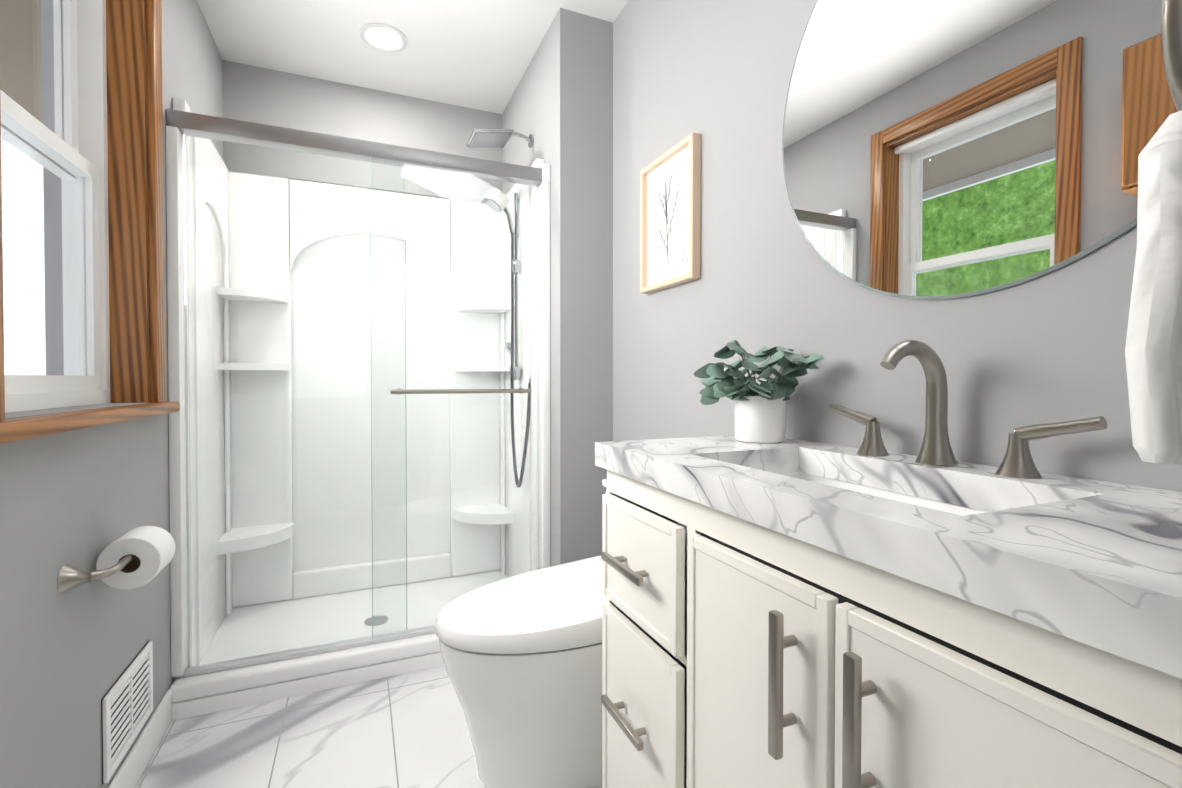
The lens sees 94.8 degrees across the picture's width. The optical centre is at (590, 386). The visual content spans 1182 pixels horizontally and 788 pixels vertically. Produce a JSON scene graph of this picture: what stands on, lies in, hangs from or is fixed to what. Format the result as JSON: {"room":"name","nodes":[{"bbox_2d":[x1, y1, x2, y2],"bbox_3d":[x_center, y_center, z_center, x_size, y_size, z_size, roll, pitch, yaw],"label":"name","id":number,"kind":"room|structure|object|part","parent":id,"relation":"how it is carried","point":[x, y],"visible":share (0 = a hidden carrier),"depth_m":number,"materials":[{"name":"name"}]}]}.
{"room":"bathroom","nodes":[
{"label":"bathroom","id":0,"kind":"room"},
{"bbox_2d":[0,0,222,787],"bbox_3d":[-1.030,-0.185,0.755,0.220,2.440,3.906,0,1,-23],"label":"wall","id":1,"kind":"structure","parent":0,"point":[81,499],"depth_m":1.18,"materials":[{"name":"grey paint"}]},
{"bbox_2d":[0,0,42,123],"bbox_3d":[-1.746,-1.270,1.128,0.782,0.200,6.500,0,1,-23],"label":"soffit","id":2,"kind":"structure","parent":1,"relation":"attached to","point":[34,27],"depth_m":2.01,"materials":[{"name":"brown paint"}]},
{"bbox_2d":[0,0,179,443],"bbox_3d":[-1.153,-0.573,1.163,0.220,1.310,0.896,0,1,-23],"label":"window","id":3,"kind":"structure","parent":1,"relation":"in","point":[71,152],"depth_m":1.45,"materials":[{"name":"white plastic"}]},
{"bbox_2d":[57,526,175,593],"bbox_3d":[-1.026,0.393,1.195,0.128,0.116,0.253,0,1,-23],"label":"toilet paper holder","id":4,"kind":"object","parent":1,"relation":"attached to","point":[137,557],"visible":1,"depth_m":1.21,"materials":[{"name":"silver metal"}]},
{"bbox_2d":[101,641,152,784],"bbox_3d":[-1.163,0.805,1.372,0.010,0.195,0.300,0,1,-23],"label":"air vent","id":5,"kind":"object","parent":1,"relation":"in","point":[126,704],"visible":1,"depth_m":1.34,"materials":[{"name":"grey metal"}]},
{"bbox_2d":[108,690,171,787],"bbox_3d":[-0.763,0.989,0.441,0.011,0.100,2.647,0,1,-23],"label":"baseboard","id":6,"kind":"structure","parent":1,"relation":"attached to","point":[132,769],"depth_m":1.43,"materials":[{"name":"white wood"}]},
{"bbox_2d":[222,60,501,203],"bbox_3d":[-0.982,-0.211,2.781,1.463,2.440,0.220,0,1,-23],"label":"wall","id":7,"kind":"structure","parent":0,"point":[256,94],"depth_m":2.58,"materials":[{"name":"grey paint"}]},
{"bbox_2d":[136,666,601,787],"bbox_3d":[-0.257,1.081,1.103,1.903,0.100,3.906,0,1,-23],"label":"floor","id":8,"kind":"structure","parent":0,"point":[408,730],"depth_m":1.56,"materials":[{"name":"tile"}]},
{"bbox_2d":[166,97,549,720],"bbox_3d":[-0.879,-0.041,2.262,1.241,2.112,0.818,0,1,-23],"label":"shower","id":9,"kind":"object","parent":8,"relation":"on","point":[359,435],"visible":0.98,"depth_m":2.38,"materials":[{"name":"white plastic"}]},
{"bbox_3d":[-0.473,0.019,2.018,0.510,0.024,0.050,0,1,-23],"label":"door handle rail","id":10,"kind":"part","parent":9,"relation":"part of","materials":[{"name":"silver metal"}]},
{"bbox_2d":[466,129,533,487],"bbox_3d":[-0.432,-0.330,2.447,0.269,1.540,0.442,0,1,-23],"label":"shower head with hose","id":11,"kind":"object","parent":9,"relation":"attached to","point":[479,138],"depth_m":2.43,"materials":[{"name":"silver metal"}]},
{"bbox_2d":[435,479,606,787],"bbox_3d":[-0.054,0.659,1.530,0.743,0.730,0.406,0,1,-23],"label":"toilet","id":12,"kind":"object","parent":8,"relation":"on","point":[521,654],"visible":0.44,"depth_m":1.35,"materials":[{"name":"white ceramic"}]},
{"bbox_2d":[595,340,1181,787],"bbox_3d":[0.394,0.480,0.826,0.476,1.106,0.974,0,1,-23],"label":"bathroom vanity","id":13,"kind":"object","parent":8,"relation":"on","point":[869,612],"visible":1,"depth_m":0.61,"materials":[{"name":"white paint"}]},
{"bbox_2d":[595,435,1181,678],"bbox_3d":[0.407,0.152,0.827,0.449,0.050,0.974,0,1,-23],"label":"countertop","id":14,"kind":"structure","parent":13,"relation":"on","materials":[{"name":"stone"}]},
{"bbox_2d":[694,340,823,442],"bbox_3d":[0.350,0.006,1.194,0.239,0.231,0.279,0,1,-23],"label":"plant","id":15,"kind":"object","parent":14,"relation":"on","point":[760,412],"visible":1,"depth_m":1.17,"materials":[{"name":"green plant"}]},
{"bbox_2d":[829,340,1106,478],"bbox_3d":[0.526,0.026,0.868,0.154,0.200,0.432,0,1,-23],"label":"faucet","id":16,"kind":"object","parent":14,"relation":"on","point":[936,458],"depth_m":0.87,"materials":[{"name":"silver metal"}]},
{"bbox_2d":[197,0,628,113],"bbox_3d":[-0.257,-1.459,1.070,1.903,0.100,3.906,0,1,-23],"label":"ceiling","id":17,"kind":"structure","parent":0,"point":[476,54],"depth_m":2.24,"materials":[{"name":"white paint"}]},
{"bbox_2d":[359,23,407,51],"bbox_3d":[-0.845,-1.419,2.219,0.184,0.008,0.184,0,1,-23],"label":"recessed light","id":18,"kind":"object","parent":17,"relation":"in","point":[383,37],"visible":1,"depth_m":2.21,"materials":[{"name":"white plastic"}]},
{"bbox_2d":[502,8,612,566],"bbox_3d":[-0.191,-0.207,2.513,0.220,2.440,0.896,0,1,-23],"label":"wall","id":19,"kind":"structure","parent":0,"point":[559,106],"depth_m":2.10,"materials":[{"name":"grey paint"}]},
{"bbox_2d":[613,0,1181,491],"bbox_3d":[0.517,-0.193,1.418,0.220,2.440,3.906,0,1,-23],"label":"wall","id":20,"kind":"structure","parent":0,"point":[1045,348],"depth_m":1.28,"materials":[{"name":"grey paint"}]},
{"bbox_2d":[640,133,700,293],"bbox_3d":[0.245,-0.527,1.729,0.030,0.420,0.320,0,1,-23],"label":"picture frame","id":21,"kind":"object","parent":20,"relation":"attached to","point":[670,217],"visible":1,"depth_m":1.71,"materials":[{"name":"beige wood"}]},
{"bbox_2d":[782,0,1177,299],"bbox_3d":[0.614,-0.561,0.897,0.006,0.830,0.830,0,1,-23],"label":"mirror","id":22,"kind":"object","parent":20,"relation":"attached to","point":[941,149],"visible":0.96,"depth_m":0.89,"materials":[{"name":"grey mirror"}]},
{"bbox_3d":[0.592,-0.179,0.316,0.510,2.440,0.100,0,1,-23],"label":"wall","id":23,"kind":"structure","parent":0,"visible":0},
{"bbox_2d":[1125,0,1181,463],"bbox_3d":[0.518,-0.175,0.403,0.228,0.461,0.116,0,1,-23],"label":"towel ring","id":24,"kind":"object","parent":23,"relation":"attached to","point":[1153,352],"visible":1,"depth_m":0.39,"materials":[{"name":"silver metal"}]}
]}

